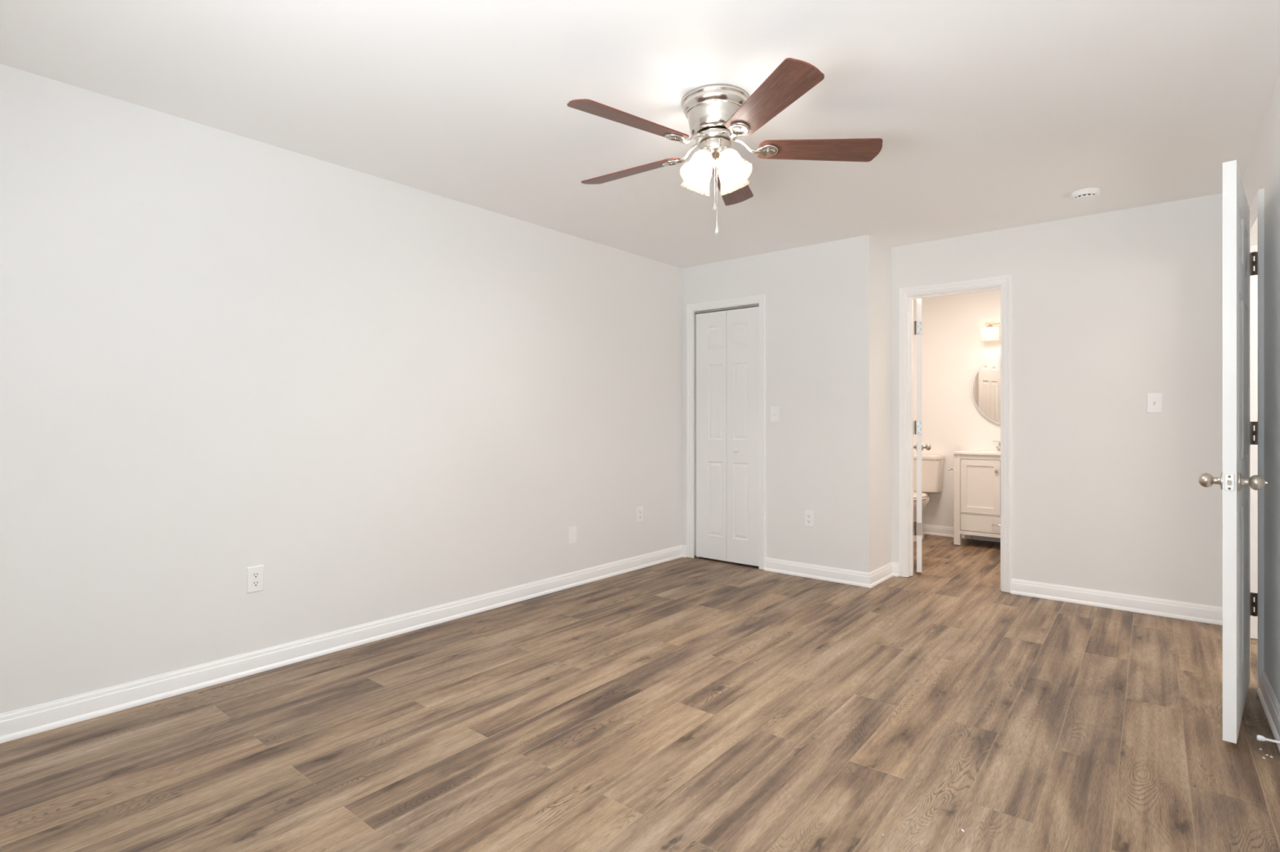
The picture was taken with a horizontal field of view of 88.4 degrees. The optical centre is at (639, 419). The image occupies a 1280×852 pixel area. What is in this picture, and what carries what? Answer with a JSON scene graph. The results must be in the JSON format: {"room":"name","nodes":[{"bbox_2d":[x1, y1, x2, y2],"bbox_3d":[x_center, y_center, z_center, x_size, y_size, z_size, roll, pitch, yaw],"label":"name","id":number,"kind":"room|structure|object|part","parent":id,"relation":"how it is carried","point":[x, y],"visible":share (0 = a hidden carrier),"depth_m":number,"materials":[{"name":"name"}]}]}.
{"room":"empty bedroom","nodes":[
{"label":"empty bedroom","id":0,"kind":"room"},
{"bbox_2d":[0,63,682,714],"bbox_3d":[-1.305,-0.062,3.661,0.115,2.440,5.298,0,0,40],"label":"wall","id":1,"kind":"structure","parent":0,"point":[223,354],"depth_m":3.06,"materials":[{"name":"paint"}]},
{"bbox_2d":[246,564,263,593],"bbox_3d":[-1.762,0.731,3.015,0.009,0.117,0.071,0,0,40],"label":"power outlet","id":2,"kind":"object","parent":1,"relation":"attached to","point":[255,575],"visible":1,"depth_m":3.01,"materials":[{"name":"white plastic"}]},
{"bbox_2d":[251,571,259,578],"bbox_3d":[-1.760,0.712,3.013,0.003,0.028,0.033,0,0,40],"label":"receptacle","id":3,"kind":"object","parent":2,"relation":"attached to","point":[255,575],"depth_m":3.01,"materials":[{"name":"white plastic"}]},
{"bbox_2d":[251,580,259,586],"bbox_3d":[-1.760,0.750,3.013,0.003,0.028,0.033,0,0,40],"label":"receptacle","id":4,"kind":"object","parent":2,"relation":"attached to","point":[254,583],"depth_m":3.01,"materials":[{"name":"white plastic"}]},
{"bbox_2d":[0,545,686,743],"bbox_3d":[-1.239,1.109,3.606,0.057,0.098,5.068,0,0,40],"label":"baseboard","id":5,"kind":"structure","parent":1,"relation":"attached to","point":[29,721],"depth_m":3.07,"materials":[{"name":"white wood"}]},
{"bbox_2d":[568,526,576,544],"bbox_3d":[-0.467,0.804,4.575,0.008,0.117,0.071,0,0,40],"label":"blank wall plate","id":6,"kind":"object","parent":1,"relation":"attached to","point":[572,531],"visible":1,"depth_m":4.57,"materials":[{"name":"white plastic"}]},
{"bbox_2d":[636,506,643,522],"bbox_3d":[0.001,0.740,5.139,0.009,0.117,0.071,0,0,40],"label":"power outlet","id":7,"kind":"object","parent":1,"relation":"attached to","point":[639,509],"visible":1,"depth_m":5.13,"materials":[{"name":"white plastic"}]},
{"bbox_2d":[0,534,1279,851],"bbox_3d":[1.514,1.183,2.914,5.609,0.050,7.780,0,0,40],"label":"floor","id":8,"kind":"structure","parent":0,"point":[634,711],"depth_m":2.37,"materials":[{"name":"laminate"}]},
{"bbox_2d":[913,453,945,542],"bbox_3d":[2.619,0.754,6.397,0.468,0.808,0.754,0,0,40],"label":"toilet","id":9,"kind":"object","parent":8,"relation":"on","point":[932,465],"visible":0.27,"depth_m":6.44,"materials":[{"name":"ceramic"}]},
{"bbox_3d":[2.543,0.743,6.306,0.372,0.020,0.517,0,0,40],"label":"seat","id":10,"kind":"part","parent":9,"relation":"part of","materials":[{"name":"ceramic"}]},
{"bbox_3d":[2.543,0.718,6.307,0.368,0.027,0.515,0,0,40],"label":"seat lid","id":11,"kind":"part","parent":9,"relation":"part of","materials":[{"name":"ceramic"}]},
{"bbox_3d":[2.793,0.555,6.607,0.456,0.325,0.196,0,0,40],"label":"tank","id":12,"kind":"part","parent":9,"relation":"part of","materials":[{"name":"ceramic"}]},
{"bbox_3d":[2.792,0.371,6.606,0.468,0.042,0.212,0,0,40],"label":"tank lid","id":13,"kind":"part","parent":9,"relation":"part of","materials":[{"name":"ceramic"}]},
{"bbox_2d":[952,449,1000,545],"bbox_3d":[3.327,0.726,5.989,0.776,0.864,0.492,0,0,40],"label":"bathroom vanity","id":14,"kind":"object","parent":8,"relation":"on","point":[976,473],"visible":0.55,"depth_m":5.95,"materials":[{"name":"white wood"}]},
{"bbox_3d":[2.932,0.734,6.072,0.054,0.836,0.050,0,0,40],"label":"leg","id":15,"kind":"part","parent":14,"relation":"part of","materials":[{"name":"white wood"}]},
{"bbox_3d":[3.177,0.734,6.367,0.054,0.836,0.050,0,0,40],"label":"leg","id":16,"kind":"part","parent":14,"relation":"part of","materials":[{"name":"white wood"}]},
{"bbox_3d":[3.197,0.940,5.832,0.652,0.145,0.019,0,0,40],"label":"drawer","id":17,"kind":"part","parent":14,"relation":"part of","materials":[{"name":"white wood"}]},
{"bbox_3d":[3.071,0.606,5.937,0.324,0.487,0.019,0,0,40],"label":"cabinet door","id":18,"kind":"part","parent":14,"relation":"part of","materials":[{"name":"white wood"}]},
{"bbox_2d":[991,440,1000,451],"bbox_3d":[3.330,0.246,6.146,0.148,0.097,0.071,0,0,-43],"label":"sink faucet","id":19,"kind":"object","parent":14,"relation":"on","point":[997,448],"visible":0.77,"depth_m":6.16,"materials":[{"name":"silver metal"}]},
{"bbox_2d":[0,0,1279,268],"bbox_3d":[1.357,-1.332,3.045,5.200,0.100,7.780,0,0,40],"label":"ceiling","id":20,"kind":"structure","parent":0,"point":[988,115],"depth_m":2.56,"materials":[{"name":"paint"}]},
{"bbox_2d":[567,57,882,235],"bbox_3d":[0.265,-1.013,2.661,1.254,0.538,1.279,0,0,40],"label":"ceiling fan","id":21,"kind":"object","parent":20,"relation":"hanging from","point":[716,115],"visible":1,"depth_m":2.56,"materials":[{"name":"brown wood"}]},
{"bbox_3d":[-0.032,-1.088,2.394,0.496,0.040,0.140,0,0,-37],"label":"blade","id":22,"kind":"part","parent":21,"relation":"part of","materials":[{"name":"brown wood"}]},
{"bbox_3d":[-0.040,-1.088,2.887,0.496,0.040,0.140,0,0,35],"label":"blade","id":23,"kind":"part","parent":21,"relation":"part of","materials":[{"name":"brown wood"}]},
{"bbox_3d":[0.223,-0.995,2.582,0.129,0.150,0.138,0,0,40],"label":"lamp shade","id":24,"kind":"part","parent":21,"relation":"part of","materials":[{"name":"white glass"}]},
{"bbox_3d":[0.239,-0.995,2.726,0.138,0.150,0.129,0,0,40],"label":"lamp shade","id":25,"kind":"part","parent":21,"relation":"part of","materials":[{"name":"white glass"}]},
{"bbox_3d":[0.241,-1.016,2.594,0.057,0.079,0.064,0,0,40],"label":"light bulb","id":26,"kind":"part","parent":21,"relation":"part of","materials":[{"name":"white glass"}]},
{"bbox_3d":[0.299,-0.950,2.634,0.004,0.164,0.003,0,0,40],"label":"pull chain","id":27,"kind":"part","parent":21,"relation":"part of","materials":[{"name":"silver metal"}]},
{"bbox_3d":[0.309,-0.905,2.646,0.004,0.254,0.003,0,0,40],"label":"pull chain","id":28,"kind":"part","parent":21,"relation":"part of","materials":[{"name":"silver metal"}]},
{"bbox_3d":[0.355,-1.016,2.583,0.064,0.079,0.057,0,0,40],"label":"light bulb","id":29,"kind":"part","parent":21,"relation":"part of","materials":[{"name":"white glass"}]},
{"bbox_3d":[0.427,-1.088,3.047,0.140,0.040,0.496,0,0,17],"label":"blade","id":30,"kind":"part","parent":21,"relation":"part of","materials":[{"name":"brown wood"}]},
{"bbox_3d":[0.384,-0.995,2.710,0.129,0.150,0.138,0,0,40],"label":"lamp shade","id":31,"kind":"part","parent":21,"relation":"part of","materials":[{"name":"white glass"}]},
{"bbox_3d":[0.368,-0.995,2.566,0.138,0.150,0.129,0,0,40],"label":"lamp shade","id":32,"kind":"part","parent":21,"relation":"part of","materials":[{"name":"white glass"}]},
{"bbox_3d":[0.440,-1.088,2.249,0.140,0.040,0.496,0,0,-19],"label":"blade","id":33,"kind":"part","parent":21,"relation":"part of","materials":[{"name":"brown wood"}]},
{"bbox_3d":[0.724,-1.088,2.653,0.496,0.040,0.140,0,0,-1],"label":"blade","id":34,"kind":"part","parent":21,"relation":"part of","materials":[{"name":"brown wood"}]},
{"bbox_2d":[1071,187,1099,202],"bbox_3d":[2.507,-1.260,3.702,0.133,0.043,0.133,0,0,40],"label":"smoke detector","id":35,"kind":"object","parent":20,"relation":"attached to","point":[1091,193],"visible":1,"depth_m":3.67,"materials":[{"name":"white plastic"}]},
{"bbox_2d":[682,235,891,573],"bbox_3d":[1.115,-0.062,5.237,1.597,2.440,0.449,0,0,40],"label":"wall","id":36,"kind":"structure","parent":0,"point":[828,304],"depth_m":4.80,"materials":[{"name":"paint"}]},
{"bbox_2d":[686,293,765,569],"bbox_3d":[0.716,0.096,5.340,0.741,2.124,0.134,0,0,40],"label":"door frame","id":37,"kind":"structure","parent":36,"relation":"attached to","point":[760,300],"depth_m":5.36,"materials":[{"name":"white wood"}]},
{"bbox_2d":[693,303,758,566],"bbox_3d":[0.692,0.127,5.311,0.618,2.060,0.065,0,0,40],"label":"door","id":38,"kind":"structure","parent":36,"relation":"in","point":[727,340],"depth_m":5.29,"materials":[{"name":"white wood"}]},
{"bbox_2d":[770,406,778,422],"bbox_3d":[1.022,-0.041,5.011,0.071,0.117,0.019,0,0,40],"label":"light switch","id":39,"kind":"object","parent":36,"relation":"attached to","point":[774,410],"visible":1,"depth_m":5.01,"materials":[{"name":"white plastic"}]},
{"bbox_2d":[804,510,813,527],"bbox_3d":[1.242,0.728,4.834,0.071,0.117,0.009,0,0,40],"label":"power outlet","id":40,"kind":"object","parent":36,"relation":"attached to","point":[809,515],"visible":1,"depth_m":4.83,"materials":[{"name":"white plastic"}]},
{"bbox_2d":[764,557,899,588],"bbox_3d":[1.436,1.109,4.956,0.865,0.098,0.472,0,0,40],"label":"baseboard","id":41,"kind":"structure","parent":36,"relation":"attached to","point":[870,580],"depth_m":4.77,"materials":[{"name":"white wood"}]},
{"bbox_2d":[913,289,1000,527],"bbox_3d":[3.320,-0.062,6.390,2.780,2.440,0.115,0,0,40],"label":"wall","id":42,"kind":"structure","parent":0,"point":[953,352],"depth_m":6.52,"materials":[{"name":"paint"}]},
{"bbox_2d":[922,524,1000,542],"bbox_3d":[2.684,1.109,5.623,2.550,0.098,1.878,0,0,40],"label":"baseboard","id":43,"kind":"structure","parent":42,"relation":"attached to","point":[932,530],"depth_m":6.54,"materials":[{"name":"white wood"}]},
{"bbox_2d":[972,354,1000,424],"bbox_3d":[3.487,-0.287,6.144,0.696,0.696,0.016,0,0,37],"label":"wall mirror","id":44,"kind":"object","parent":42,"relation":"attached to","point":[986,386],"visible":0.4,"depth_m":6.26,"materials":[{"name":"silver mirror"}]},
{"bbox_2d":[980,320,1000,341],"bbox_3d":[3.445,-0.862,6.117,0.482,0.220,0.145,0,0,40],"label":"vanity light","id":45,"kind":"object","parent":42,"relation":"attached to","point":[990,332],"visible":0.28,"depth_m":6.17,"materials":[{"name":"white glass"}]},
{"bbox_3d":[3.298,-0.810,6.203,0.146,0.116,0.090,0,0,40],"label":"lamp shade","id":46,"kind":"part","parent":45,"relation":"part of","materials":[{"name":"white glass"}]},
{"bbox_2d":[711,193,1222,607],"bbox_3d":[2.030,-0.062,4.845,3.736,2.440,0.115,0,0,40],"label":"wall","id":47,"kind":"structure","parent":0,"point":[1110,310],"depth_m":4.04,"materials":[{"name":"paint"}]},
{"bbox_2d":[913,298,931,572],"bbox_3d":[2.190,0.117,5.157,0.177,2.039,0.642,0,0,23],"label":"door","id":48,"kind":"structure","parent":47,"relation":"in","point":[919,446],"depth_m":4.90,"materials":[{"name":"white wood"}]},
{"bbox_3d":[2.340,0.223,5.372,0.071,0.065,0.065,0,0,23],"label":"knob","id":49,"kind":"part","parent":48,"relation":"part of","materials":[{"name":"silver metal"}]},
{"bbox_2d":[898,274,1011,592],"bbox_3d":[2.231,0.093,4.665,0.732,2.122,0.134,0,0,40],"label":"door frame","id":50,"kind":"structure","parent":47,"relation":"attached to","point":[907,295],"depth_m":4.80,"materials":[{"name":"white wood"}]},
{"bbox_2d":[1010,578,1222,625],"bbox_3d":[2.860,1.109,3.974,1.125,0.098,0.165,0,0,40],"label":"baseboard","id":51,"kind":"structure","parent":47,"relation":"attached to","point":[1202,613],"depth_m":4.01,"materials":[{"name":"white wood"}]},
{"bbox_2d":[1146,393,1162,413],"bbox_3d":[3.055,-0.098,3.907,0.071,0.117,0.019,0,0,40],"label":"light switch","id":52,"kind":"object","parent":47,"relation":"attached to","point":[1154,401],"visible":1,"depth_m":3.91,"materials":[{"name":"white plastic"}]},
{"bbox_2d":[1241,74,1279,705],"bbox_3d":[1.652,-0.062,1.424,0.115,2.440,5.638,0,0,38],"label":"wall","id":53,"kind":"structure","parent":0,"point":[1262,170],"depth_m":2.61,"materials":[{"name":"paint"}]},
{"bbox_2d":[1198,160,1267,743],"bbox_3d":[2.352,0.112,2.583,0.832,2.030,0.185,0,0,-45],"label":"door","id":54,"kind":"structure","parent":53,"relation":"in","point":[1236,482],"depth_m":2.31,"materials":[{"name":"white wood"}]},
{"bbox_3d":[2.071,0.220,2.386,0.065,0.065,0.071,0,0,-45],"label":"knob","id":55,"kind":"part","parent":54,"relation":"part of","materials":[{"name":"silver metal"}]},
{"bbox_3d":[2.061,0.220,2.300,0.002,0.057,0.025,0,0,-45],"label":"latch plate","id":56,"kind":"part","parent":54,"relation":"part of","materials":[{"name":"silver metal"}]},
{"bbox_3d":[2.147,0.220,2.309,0.065,0.065,0.071,0,0,-45],"label":"knob","id":57,"kind":"part","parent":54,"relation":"part of","materials":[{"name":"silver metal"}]},
{"bbox_2d":[1249,188,1263,688],"bbox_3d":[2.978,0.087,3.138,0.134,2.134,0.968,0,0,38],"label":"door frame","id":58,"kind":"structure","parent":53,"relation":"attached to","point":[1256,209],"depth_m":2.80,"materials":[{"name":"white wood"}]},
{"bbox_2d":[1256,734,1279,743],"bbox_3d":[2.156,1.096,2.246,0.075,0.022,0.022,0,0,40],"label":"door stop","id":59,"kind":"object","parent":53,"relation":"attached to","point":[1260,738],"visible":1,"depth_m":2.25,"materials":[{"name":"white metal"}]},
{"bbox_3d":[2.163,1.096,2.240,0.056,0.022,0.022,0,0,40],"label":"rod","id":60,"kind":"part","parent":59,"relation":"part of","materials":[{"name":"white metal"}]},
{"bbox_2d":[1257,670,1279,751],"bbox_3d":[1.284,1.109,1.064,0.022,0.098,4.381,0,0,38],"label":"baseboard","id":61,"kind":"structure","parent":53,"relation":"attached to","point":[1271,707],"depth_m":2.55,"materials":[{"name":"white wood"}]}
]}

